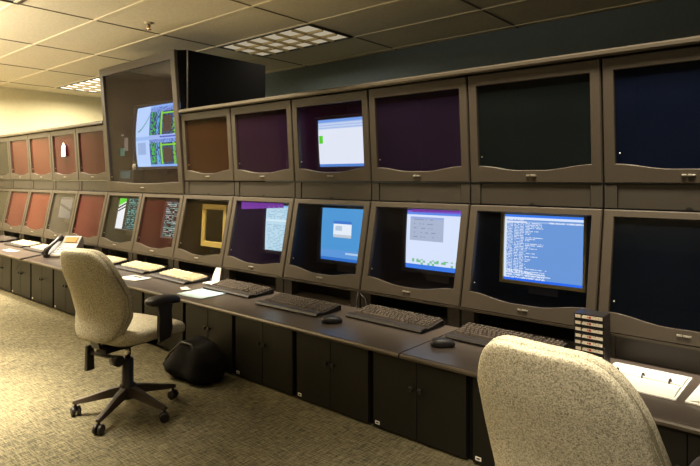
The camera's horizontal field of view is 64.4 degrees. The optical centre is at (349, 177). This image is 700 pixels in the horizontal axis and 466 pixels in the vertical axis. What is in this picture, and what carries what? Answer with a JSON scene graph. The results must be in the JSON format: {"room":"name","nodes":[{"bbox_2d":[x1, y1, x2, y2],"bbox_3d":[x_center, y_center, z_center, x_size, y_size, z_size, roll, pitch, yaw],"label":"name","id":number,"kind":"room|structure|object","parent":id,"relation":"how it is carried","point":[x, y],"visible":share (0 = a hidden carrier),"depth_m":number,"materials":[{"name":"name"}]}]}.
{"room":"control room","nodes":[
{"label":"control room","id":0,"kind":"room"},
{"bbox_2d":[0,87,107,180],"bbox_3d":[-8.055,-0.085,8.392,0.150,3.170,9.500,0,0,41],"label":"wall","id":1,"kind":"structure","parent":0,"point":[21,110],"depth_m":10.74,"materials":[{"name":"beige paint"}]},
{"bbox_2d":[0,288,482,465],"bbox_3d":[-2.409,1.550,3.570,15.100,0.100,9.900,0,0,41],"label":"floor","id":2,"kind":"structure","parent":0,"point":[233,419],"depth_m":3.44,"materials":[{"name":"carpet"}]},
{"bbox_2d":[0,256,11,291],"bbox_3d":[-4.458,1.268,7.662,0.660,0.463,0.651,0,0,41],"label":"base cabinet","id":3,"kind":"object","parent":2,"relation":"on","point":[5,262],"visible":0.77,"depth_m":7.33,"materials":[{"name":"black"}]},
{"bbox_2d":[12,259,31,298],"bbox_3d":[-3.955,1.268,7.232,0.660,0.463,0.651,0,0,41],"label":"base cabinet","id":4,"kind":"object","parent":2,"relation":"on","point":[22,276],"visible":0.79,"depth_m":6.96,"materials":[{"name":"black"}]},
{"bbox_2d":[32,264,53,306],"bbox_3d":[-3.452,1.268,6.802,0.660,0.463,0.651,0,0,41],"label":"base cabinet","id":5,"kind":"object","parent":2,"relation":"on","point":[42,277],"visible":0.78,"depth_m":6.54,"materials":[{"name":"black"}]},
{"bbox_2d":[54,269,75,315],"bbox_3d":[-2.949,1.268,6.373,0.660,0.463,0.651,0,0,41],"label":"base cabinet","id":6,"kind":"object","parent":2,"relation":"on","point":[63,301],"visible":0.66,"depth_m":6.20,"materials":[{"name":"black"}]},
{"bbox_2d":[0,236,458,357],"bbox_3d":[-3.021,1.020,6.670,9.540,0.028,1.020,0,0,41],"label":"countertop","id":7,"kind":"structure","parent":6,"relation":"on","point":[386,340],"depth_m":4.09,"materials":[{"name":"laminate"}]},
{"bbox_2d":[0,188,16,236],"bbox_3d":[-5.923,0.594,9.955,0.860,0.822,0.854,0,0,41],"label":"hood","id":8,"kind":"object","parent":7,"relation":"on","point":[4,192],"visible":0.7,"depth_m":9.56,"materials":[{"name":"plastic"}]},
{"bbox_2d":[0,137,10,187],"bbox_3d":[-5.890,-0.260,9.994,0.860,0.873,0.752,0,0,41],"label":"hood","id":9,"kind":"object","parent":8,"relation":"on","point":[5,172],"visible":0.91,"depth_m":9.63,"materials":[{"name":"plastic"}]},
{"bbox_2d":[0,121,102,137],"bbox_3d":[-4.566,-0.723,8.875,4.334,0.046,0.834,0,0,41],"label":"cap rail","id":10,"kind":"object","parent":9,"relation":"on","point":[96,122],"visible":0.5,"depth_m":8.12,"materials":[{"name":"brown"}]},
{"bbox_2d":[0,235,18,241],"bbox_3d":[-5.615,0.975,8.947,0.660,0.052,0.283,0,0,41],"label":"keyboard","id":11,"kind":"object","parent":7,"relation":"on","point":[3,238],"visible":1,"depth_m":8.82,"materials":[{"name":"beige plastic"}]},
{"bbox_2d":[1,189,33,240],"bbox_3d":[-5.263,0.594,9.391,0.860,0.822,0.854,0,0,41],"label":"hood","id":12,"kind":"object","parent":7,"relation":"on","point":[18,198],"visible":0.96,"depth_m":9.15,"materials":[{"name":"plastic"}]},
{"bbox_2d":[8,135,30,188],"bbox_3d":[-5.230,-0.260,9.430,0.860,0.873,0.752,0,0,41],"label":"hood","id":13,"kind":"object","parent":12,"relation":"on","point":[18,145],"visible":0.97,"depth_m":9.18,"materials":[{"name":"plastic"}]},
{"bbox_2d":[4,240,41,247],"bbox_3d":[-4.874,0.975,8.274,0.660,0.052,0.283,0,0,39],"label":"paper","id":14,"kind":"object","parent":7,"relation":"on","point":[22,243],"visible":1,"depth_m":8.20,"materials":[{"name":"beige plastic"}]},
{"bbox_2d":[23,244,47,252],"bbox_3d":[-4.262,0.975,7.713,0.660,0.052,0.283,0,0,41],"label":"keyboard","id":15,"kind":"object","parent":7,"relation":"on","point":[37,248],"visible":0.47,"depth_m":7.73,"materials":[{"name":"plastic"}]},
{"bbox_2d":[21,189,54,243],"bbox_3d":[-4.603,0.594,8.827,0.860,0.822,0.854,0,0,41],"label":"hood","id":16,"kind":"object","parent":7,"relation":"on","point":[39,200],"visible":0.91,"depth_m":8.59,"materials":[{"name":"plastic"}]},
{"bbox_2d":[28,132,54,189],"bbox_3d":[-4.570,-0.260,8.866,0.860,0.873,0.752,0,0,41],"label":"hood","id":17,"kind":"object","parent":16,"relation":"on","point":[40,154],"visible":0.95,"depth_m":8.62,"materials":[{"name":"plastic"}]},
{"bbox_2d":[15,235,83,269],"bbox_3d":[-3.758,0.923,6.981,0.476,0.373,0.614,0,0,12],"label":"desk telephone","id":18,"kind":"object","parent":7,"relation":"on","point":[53,250],"visible":0.9,"depth_m":7.12,"materials":[{"name":"white plastic"}]},
{"bbox_2d":[43,190,78,244],"bbox_3d":[-3.943,0.594,8.264,0.860,0.822,0.854,0,0,41],"label":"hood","id":19,"kind":"object","parent":7,"relation":"on","point":[54,227],"visible":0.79,"depth_m":8.27,"materials":[{"name":"plastic"}]},
{"bbox_2d":[50,128,80,190],"bbox_3d":[-3.910,-0.260,8.303,0.860,0.873,0.752,0,0,41],"label":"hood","id":20,"kind":"object","parent":19,"relation":"on","point":[65,169],"visible":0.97,"depth_m":8.04,"materials":[{"name":"plastic"}]},
{"bbox_2d":[62,143,65,156],"bbox_3d":[-4.131,-0.410,8.013,0.110,0.200,0.010,0,0,41],"label":"card","id":21,"kind":"object","parent":20,"relation":"attached to","point":[63,145],"visible":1,"depth_m":8.00,"materials":[{"name":"white paper"}]},
{"bbox_2d":[57,197,74,222],"bbox_3d":[-4.026,0.476,8.143,0.420,0.402,0.346,0,0,41],"label":"monitor","id":22,"kind":"object","parent":19,"relation":"attached to","point":[66,203],"visible":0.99,"depth_m":8.04,"materials":[{"name":"grey glass"}]},
{"bbox_2d":[69,191,111,254],"bbox_3d":[-3.283,0.594,7.700,0.860,0.822,0.854,0,0,41],"label":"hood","id":23,"kind":"object","parent":7,"relation":"on","point":[89,211],"visible":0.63,"depth_m":7.44,"materials":[{"name":"plastic"}]},
{"bbox_2d":[76,125,108,191],"bbox_3d":[-3.250,-0.260,7.739,0.860,0.873,0.752,0,0,41],"label":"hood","id":24,"kind":"object","parent":23,"relation":"on","point":[91,154],"visible":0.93,"depth_m":7.50,"materials":[{"name":"plastic"}]},
{"bbox_2d":[106,255,128,264],"bbox_3d":[-2.944,0.975,6.639,0.660,0.052,0.283,0,0,39],"label":"keyboard","id":25,"kind":"object","parent":7,"relation":"on","point":[116,260],"visible":0.43,"depth_m":6.52,"materials":[{"name":"beige plastic"}]},
{"bbox_2d":[97,192,146,261],"bbox_3d":[-2.623,0.594,7.136,0.860,0.822,0.854,0,0,41],"label":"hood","id":26,"kind":"object","parent":7,"relation":"on","point":[121,244],"visible":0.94,"depth_m":7.10,"materials":[{"name":"plastic"}]},
{"bbox_2d":[114,197,138,235],"bbox_3d":[-2.641,0.491,6.963,0.616,0.486,0.359,0,0,41],"label":"monitor","id":27,"kind":"object","parent":26,"relation":"attached to","point":[127,207],"visible":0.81,"depth_m":6.90,"materials":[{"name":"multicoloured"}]},
{"bbox_2d":[99,49,264,193],"bbox_3d":[-2.135,-0.616,7.037,1.730,1.588,1.291,0,0,41],"label":"display box","id":28,"kind":"object","parent":26,"relation":"on","point":[192,79],"visible":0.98,"depth_m":6.80,"materials":[{"name":"plastic"}]},
{"bbox_2d":[120,148,124,155],"bbox_3d":[-2.983,-0.340,7.285,0.100,0.100,0.004,0,0,41],"label":"sticky note","id":29,"kind":"object","parent":28,"relation":"attached to","point":[122,152],"visible":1,"depth_m":7.28,"materials":[{"name":"teal paper"}]},
{"bbox_2d":[124,138,127,150],"bbox_3d":[-2.894,-0.435,7.189,0.090,0.170,0.004,0,0,41],"label":"paper note","id":30,"kind":"object","parent":28,"relation":"attached to","point":[125,139],"visible":1,"depth_m":7.19,"materials":[{"name":"grey paper"}]},
{"bbox_2d":[120,164,141,182],"bbox_3d":[-2.833,-0.004,7.177,0.380,0.355,0.124,0,0,41],"label":"control box","id":31,"kind":"object","parent":28,"relation":"in","point":[130,176],"visible":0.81,"depth_m":7.08,"materials":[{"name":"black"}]},
{"bbox_2d":[132,99,180,173],"bbox_3d":[-2.152,-0.502,7.188,1.330,0.895,0.704,0,0,41],"label":"monitor","id":32,"kind":"object","parent":28,"relation":"in","point":[153,125],"visible":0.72,"depth_m":7.02,"materials":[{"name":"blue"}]},
{"bbox_2d":[122,275,149,280],"bbox_3d":[-2.148,1.002,5.569,0.300,0.008,0.190,0,0,35],"label":"notepad","id":33,"kind":"object","parent":7,"relation":"on","point":[131,277],"visible":0.89,"depth_m":5.55,"materials":[{"name":"white paper"}]},
{"bbox_2d":[115,261,166,273],"bbox_3d":[-2.312,0.975,6.100,0.660,0.052,0.283,0,0,41],"label":"keyboard","id":34,"kind":"object","parent":7,"relation":"on","point":[133,266],"visible":1,"depth_m":6.01,"materials":[{"name":"beige plastic"}]},
{"bbox_2d":[131,193,196,269],"bbox_3d":[-1.963,0.594,6.572,0.860,0.822,0.854,0,0,41],"label":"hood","id":35,"kind":"object","parent":7,"relation":"on","point":[147,241],"visible":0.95,"depth_m":6.58,"materials":[{"name":"plastic"}]},
{"bbox_2d":[159,199,179,243],"bbox_3d":[-1.908,0.504,6.342,0.380,0.537,0.361,0,0,41],"label":"monitor","id":36,"kind":"object","parent":35,"relation":"attached to","point":[171,206],"visible":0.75,"depth_m":6.28,"materials":[{"name":"grey"}]},
{"bbox_2d":[150,268,209,284],"bbox_3d":[-1.701,0.975,5.538,0.660,0.052,0.283,0,0,43],"label":"keyboard","id":37,"kind":"object","parent":7,"relation":"on","point":[174,275],"visible":1,"depth_m":5.46,"materials":[{"name":"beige plastic"}]},
{"bbox_2d":[177,288,225,298],"bbox_3d":[-1.280,1.002,4.815,0.340,0.008,0.270,0,0,36],"label":"paper sheet","id":38,"kind":"object","parent":7,"relation":"on","point":[201,293],"visible":1,"depth_m":4.82,"materials":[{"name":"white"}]},
{"bbox_2d":[172,194,237,280],"bbox_3d":[-1.303,0.594,6.009,0.860,0.822,0.854,0,0,41],"label":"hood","id":39,"kind":"object","parent":7,"relation":"on","point":[188,248],"visible":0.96,"depth_m":5.99,"materials":[{"name":"plastic"}]},
{"bbox_2d":[181,108,237,195],"bbox_3d":[-1.270,-0.260,6.048,0.860,0.873,0.752,0,0,41],"label":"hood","id":40,"kind":"object","parent":39,"relation":"on","point":[206,135],"visible":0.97,"depth_m":5.78,"materials":[{"name":"plastic"}]},
{"bbox_2d":[178,36,699,113],"bbox_3d":[0.389,-0.723,4.643,5.202,0.046,0.834,0,0,41],"label":"cap rail","id":41,"kind":"object","parent":40,"relation":"on","point":[695,40],"visible":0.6,"depth_m":3.69,"materials":[{"name":"brown"}]},
{"bbox_2d":[201,204,227,252],"bbox_3d":[-1.320,0.531,5.868,0.410,0.511,0.325,0,0,41],"label":"monitor","id":42,"kind":"object","parent":39,"relation":"attached to","point":[213,215],"visible":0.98,"depth_m":5.77,"materials":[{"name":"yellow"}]},
{"bbox_2d":[203,268,220,283],"bbox_3d":[-1.320,0.935,5.322,0.117,0.142,0.141,0,0,31],"label":"folded card","id":43,"kind":"object","parent":7,"relation":"on","point":[216,276],"visible":0.81,"depth_m":5.36,"materials":[{"name":"white paper"}]},
{"bbox_2d":[203,279,273,297],"bbox_3d":[-1.001,0.975,4.941,0.660,0.052,0.283,0,0,42],"label":"keyboard","id":44,"kind":"object","parent":7,"relation":"on","point":[229,286],"visible":1,"depth_m":4.87,"materials":[{"name":"black plastic"}]},
{"bbox_2d":[222,196,298,292],"bbox_3d":[-0.643,0.594,5.445,0.860,0.822,0.854,0,0,41],"label":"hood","id":45,"kind":"object","parent":7,"relation":"on","point":[243,254],"depth_m":5.42,"materials":[{"name":"plastic"}]},
{"bbox_2d":[231,100,295,197],"bbox_3d":[-0.610,-0.260,5.484,0.860,0.873,0.752,0,0,41],"label":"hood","id":46,"kind":"object","parent":45,"relation":"on","point":[262,134],"visible":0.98,"depth_m":5.21,"materials":[{"name":"plastic"}]},
{"bbox_2d":[261,202,288,259],"bbox_3d":[-0.540,0.519,5.403,0.600,0.566,0.328,0,0,41],"label":"monitor","id":47,"kind":"object","parent":45,"relation":"attached to","point":[274,219],"visible":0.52,"depth_m":5.39,"materials":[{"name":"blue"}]},
{"bbox_2d":[255,293,340,316],"bbox_3d":[-0.411,0.975,4.305,0.660,0.052,0.283,0,0,39],"label":"keyboard","id":48,"kind":"object","parent":7,"relation":"on","point":[286,302],"visible":1,"depth_m":4.25,"materials":[{"name":"black plastic"}]},
{"bbox_2d":[283,198,379,307],"bbox_3d":[0.017,0.594,4.881,0.860,0.822,0.854,0,0,41],"label":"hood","id":49,"kind":"object","parent":7,"relation":"on","point":[302,266],"visible":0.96,"depth_m":4.82,"materials":[{"name":"plastic"}]},
{"bbox_2d":[292,90,373,199],"bbox_3d":[0.051,-0.260,4.920,0.860,0.873,0.752,0,0,41],"label":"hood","id":50,"kind":"object","parent":49,"relation":"on","point":[354,184],"visible":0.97,"depth_m":4.78,"materials":[{"name":"plastic"}]},
{"bbox_2d":[314,113,363,171],"bbox_3d":[0.011,-0.281,4.925,0.600,0.535,0.326,0,0,41],"label":"monitor","id":51,"kind":"object","parent":50,"relation":"in","point":[338,138],"visible":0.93,"depth_m":4.83,"materials":[{"name":"grey glass"}]},
{"bbox_2d":[317,205,363,272],"bbox_3d":[0.036,0.529,4.912,0.600,0.586,0.328,0,0,41],"label":"monitor","id":52,"kind":"object","parent":49,"relation":"attached to","point":[339,227],"visible":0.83,"depth_m":4.84,"materials":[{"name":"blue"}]},
{"bbox_2d":[321,315,342,323],"bbox_3d":[-0.126,0.980,3.856,0.150,0.050,0.092,0,0,2],"label":"computer mouse","id":53,"kind":"object","parent":7,"relation":"on","point":[328,319],"visible":1,"depth_m":3.82,"materials":[{"name":"black plastic"}]},
{"bbox_2d":[356,292,366,309],"bbox_3d":[0.087,0.940,4.224,0.079,0.131,0.079,0,0,-15],"label":"hanging cable","id":54,"kind":"object","parent":7,"relation":"on","point":[357,292],"visible":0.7,"depth_m":4.25,"materials":[{"name":"black plastic"}]},
{"bbox_2d":[345,304,444,333],"bbox_3d":[0.305,0.975,3.891,0.660,0.052,0.283,0,0,42],"label":"keyboard","id":55,"kind":"object","parent":7,"relation":"on","point":[391,317],"visible":1,"depth_m":3.83,"materials":[{"name":"black plastic"}]},
{"bbox_2d":[359,201,473,327],"bbox_3d":[0.677,0.594,4.318,0.860,0.822,0.854,0,0,41],"label":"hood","id":56,"kind":"object","parent":7,"relation":"on","point":[384,283],"depth_m":4.25,"materials":[{"name":"plastic"}]},
{"bbox_2d":[368,76,472,203],"bbox_3d":[0.711,-0.260,4.357,0.860,0.873,0.752,0,0,41],"label":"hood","id":57,"kind":"object","parent":56,"relation":"on","point":[420,132],"visible":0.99,"depth_m":4.07,"materials":[{"name":"plastic"}]},
{"bbox_2d":[401,208,460,283],"bbox_3d":[0.737,0.511,4.313,0.600,0.581,0.328,0,0,41],"label":"monitor","id":58,"kind":"object","parent":56,"relation":"attached to","point":[429,239],"visible":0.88,"depth_m":4.23,"materials":[{"name":"grey glass"}]},
{"bbox_2d":[60,248,184,434],"bbox_3d":[-1.412,0.957,3.518,0.663,1.084,0.740,0,0,29],"label":"office chair","id":59,"kind":"object","parent":2,"relation":"on","point":[102,300],"visible":1,"depth_m":3.32,"materials":[{"name":"beige fabric"}]},
{"bbox_2d":[60,249,126,342],"bbox_3d":[-1.558,0.700,3.313,0.478,0.558,0.218,0,0,29],"label":"chair backrest","id":60,"kind":"object","parent":59,"relation":"on","point":[98,290],"depth_m":3.26,"materials":[{"name":"fabric"}]},
{"bbox_2d":[129,289,143,313],"bbox_3d":[-1.943,1.268,5.513,0.660,0.463,0.651,0,0,41],"label":"base cabinet","id":61,"kind":"object","parent":2,"relation":"on","point":[138,297],"visible":0.02,"depth_m":5.12,"materials":[{"name":"black"}]},
{"bbox_2d":[144,293,185,350],"bbox_3d":[-1.440,1.268,5.084,0.660,0.463,0.651,0,0,41],"label":"base cabinet","id":62,"kind":"object","parent":2,"relation":"on","point":[178,309],"visible":0.08,"depth_m":4.74,"materials":[{"name":"black"}]},
{"bbox_2d":[163,335,227,383],"bbox_3d":[-1.177,1.345,4.199,0.624,0.307,0.379,0,0,41],"label":"shoulder bag","id":63,"kind":"object","parent":2,"relation":"on","point":[197,359],"visible":1,"depth_m":4.02,"materials":[{"name":"fabric"}]},
{"bbox_2d":[186,303,235,372],"bbox_3d":[-0.937,1.268,4.654,0.660,0.463,0.651,0,0,41],"label":"base cabinet","id":64,"kind":"object","parent":2,"relation":"on","point":[220,328],"visible":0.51,"depth_m":4.35,"materials":[{"name":"black"}]},
{"bbox_2d":[236,316,296,395],"bbox_3d":[-0.434,1.268,4.225,0.660,0.463,0.651,0,0,41],"label":"base cabinet","id":65,"kind":"object","parent":2,"relation":"on","point":[266,354],"visible":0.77,"depth_m":3.96,"materials":[{"name":"black"}]},
{"bbox_2d":[297,332,373,423],"bbox_3d":[0.069,1.268,3.795,0.660,0.463,0.651,0,0,41],"label":"base cabinet","id":66,"kind":"object","parent":2,"relation":"on","point":[335,376],"visible":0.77,"depth_m":3.53,"materials":[{"name":"black"}]},
{"bbox_2d":[374,352,472,459],"bbox_3d":[0.572,1.268,3.365,0.660,0.463,0.651,0,0,41],"label":"base cabinet","id":67,"kind":"object","parent":2,"relation":"on","point":[428,405],"visible":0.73,"depth_m":3.10,"materials":[{"name":"black wood"}]},
{"bbox_2d":[399,324,699,435],"bbox_3d":[1.269,1.020,3.006,1.728,0.028,1.020,0,0,41],"label":"countertop","id":68,"kind":"structure","parent":67,"relation":"on","point":[463,358],"depth_m":2.93,"materials":[{"name":"laminate"}]},
{"bbox_2d":[430,337,454,347],"bbox_3d":[0.554,0.980,3.321,0.150,0.050,0.092,0,0,8],"label":"computer mouse","id":69,"kind":"object","parent":68,"relation":"on","point":[437,342],"visible":1,"depth_m":3.29,"materials":[{"name":"black plastic"}]},
{"bbox_2d":[445,322,567,347],"bbox_3d":[0.932,0.975,3.355,0.660,0.052,0.283,0,0,42],"label":"keyboard","id":70,"kind":"object","parent":68,"relation":"on","point":[472,333],"visible":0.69,"depth_m":3.42,"materials":[{"name":"black plastic"}]},
{"bbox_2d":[460,204,610,340],"bbox_3d":[1.337,0.594,3.754,0.860,0.822,0.854,0,0,41],"label":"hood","id":71,"kind":"object","parent":68,"relation":"on","point":[486,300],"visible":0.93,"depth_m":3.69,"materials":[{"name":"plastic"}]},
{"bbox_2d":[468,59,604,207],"bbox_3d":[1.371,-0.260,3.793,0.860,0.873,0.752,0,0,41],"label":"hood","id":72,"kind":"object","parent":71,"relation":"on","point":[531,128],"visible":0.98,"depth_m":3.50,"materials":[{"name":"plastic"}]},
{"bbox_2d":[499,213,589,296],"bbox_3d":[1.357,0.509,3.783,0.574,0.560,0.327,0,0,41],"label":"monitor","id":73,"kind":"object","parent":71,"relation":"attached to","point":[549,254],"visible":1,"depth_m":3.66,"materials":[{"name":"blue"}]},
{"bbox_2d":[598,208,699,373],"bbox_3d":[1.997,0.594,3.190,0.860,0.822,0.854,0,0,41],"label":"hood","id":74,"kind":"object","parent":68,"relation":"on","point":[649,288],"visible":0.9,"depth_m":3.03,"materials":[{"name":"plastic"}]},
{"bbox_2d":[602,46,699,210],"bbox_3d":[2.031,-0.260,3.229,0.860,0.873,0.752,0,0,41],"label":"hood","id":75,"kind":"object","parent":74,"relation":"on","point":[651,100],"visible":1,"depth_m":3.09,"materials":[{"name":"plastic"}]},
{"bbox_2d":[612,362,691,400],"bbox_3d":[1.453,0.985,2.756,0.360,0.040,0.370,0,0,42],"label":"ring binder","id":76,"kind":"object","parent":68,"relation":"on","point":[656,383],"visible":0.8,"depth_m":2.70,"materials":[{"name":"white paper"}]},
{"bbox_2d":[685,385,699,405],"bbox_3d":[1.755,0.985,2.486,0.370,0.040,0.360,0,0,44],"label":"ring binder","id":77,"kind":"object","parent":68,"relation":"on","point":[694,398],"visible":1,"depth_m":2.50,"materials":[{"name":"white paper"}]},
{"bbox_3d":[1.312,0.988,3.009,0.152,0.034,0.122,0,0,40],"label":"tape","id":78,"kind":"object","parent":68,"relation":"on","visible":0},
{"bbox_2d":[589,352,609,359],"bbox_3d":[1.312,0.954,3.010,0.152,0.034,0.122,0,0,41],"label":"tape","id":79,"kind":"object","parent":78,"relation":"on","point":[607,356],"visible":0.26,"depth_m":2.95,"materials":[{"name":"black"}]},
{"bbox_2d":[575,344,610,355],"bbox_3d":[1.314,0.919,3.009,0.152,0.034,0.122,0,0,41],"label":"tape","id":80,"kind":"object","parent":79,"relation":"on","point":[601,352],"visible":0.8,"depth_m":2.96,"materials":[{"name":"black"}]},
{"bbox_2d":[574,338,609,349],"bbox_3d":[1.312,0.884,3.009,0.152,0.034,0.122,0,0,41],"label":"tape","id":81,"kind":"object","parent":80,"relation":"on","point":[593,344],"visible":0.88,"depth_m":2.96,"materials":[{"name":"black"}]},
{"bbox_2d":[574,332,610,342],"bbox_3d":[1.312,0.850,3.008,0.152,0.034,0.122,0,0,41],"label":"tape","id":82,"kind":"object","parent":81,"relation":"on","point":[602,339],"visible":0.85,"depth_m":2.96,"materials":[{"name":"black"}]},
{"bbox_2d":[574,325,609,335],"bbox_3d":[1.312,0.815,3.010,0.152,0.034,0.122,0,0,41],"label":"tape","id":83,"kind":"object","parent":82,"relation":"on","point":[599,332],"visible":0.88,"depth_m":2.96,"materials":[{"name":"black"}]},
{"bbox_2d":[574,319,609,329],"bbox_3d":[1.312,0.780,3.009,0.152,0.034,0.122,0,0,41],"label":"tape","id":84,"kind":"object","parent":83,"relation":"on","point":[584,323],"visible":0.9,"depth_m":2.96,"materials":[{"name":"black"}]},
{"bbox_2d":[574,309,609,322],"bbox_3d":[1.312,0.746,3.009,0.152,0.034,0.122,0,0,41],"label":"tape","id":85,"kind":"object","parent":84,"relation":"on","point":[582,314],"visible":1,"depth_m":2.98,"materials":[{"name":"black"}]},
{"bbox_2d":[473,377,494,465],"bbox_3d":[1.075,1.268,2.936,0.660,0.463,0.651,0,0,41],"label":"base cabinet","id":86,"kind":"object","parent":2,"relation":"on","point":[482,450],"visible":0.12,"depth_m":2.88,"materials":[{"name":"black wood"}]},
{"bbox_2d":[477,335,699,465],"bbox_3d":[0.724,0.957,1.572,0.739,1.084,0.663,0,0,-44],"label":"office chair","id":87,"kind":"object","parent":2,"relation":"on","point":[543,404],"visible":1,"depth_m":1.34,"materials":[{"name":"beige fabric"}]},
{"bbox_2d":[656,425,699,465],"bbox_3d":[1.578,1.268,2.506,0.660,0.463,0.651,0,0,41],"label":"base cabinet","id":88,"kind":"object","parent":2,"relation":"on","point":[682,448],"visible":0.2,"depth_m":2.29,"materials":[{"name":"black wood"}]},
{"bbox_2d":[0,0,664,97],"bbox_3d":[-2.409,-1.715,3.570,15.100,0.110,9.900,0,0,41],"label":"ceiling","id":89,"kind":"structure","parent":0,"point":[46,45],"depth_m":6.04,"materials":[{"name":"tile"}]},
{"bbox_2d":[0,0,26,4],"bbox_3d":[-2.789,-1.655,4.504,1.618,0.029,0.734,0,0,41],"label":"recessed light","id":90,"kind":"object","parent":89,"relation":"in","point":[8,1],"visible":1,"depth_m":5.22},
{"bbox_2d":[57,78,100,92],"bbox_3d":[-4.568,-1.655,10.005,1.618,0.029,0.748,0,0,41],"label":"recessed light","id":91,"kind":"object","parent":89,"relation":"in","point":[91,85],"visible":0.59,"depth_m":10.05,"materials":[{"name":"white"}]},
{"bbox_2d":[144,22,153,29],"bbox_3d":[-2.166,-1.633,5.979,0.100,0.074,0.100,0,0,41],"label":"sprinkler head","id":92,"kind":"object","parent":89,"relation":"attached to","point":[148,23],"visible":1,"depth_m":5.97},
{"bbox_2d":[217,24,352,56],"bbox_3d":[-0.823,-1.655,6.806,1.618,0.029,0.748,0,0,41],"label":"recessed light","id":93,"kind":"object","parent":89,"relation":"in","point":[305,36],"visible":1,"depth_m":6.74,"materials":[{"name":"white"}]},
{"bbox_2d":[265,0,699,183],"bbox_3d":[0.725,-0.085,7.239,14.700,3.170,0.150,0,0,41],"label":"wall","id":94,"kind":"structure","parent":0,"point":[667,19],"depth_m":6.25,"materials":[{"name":"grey paint"}]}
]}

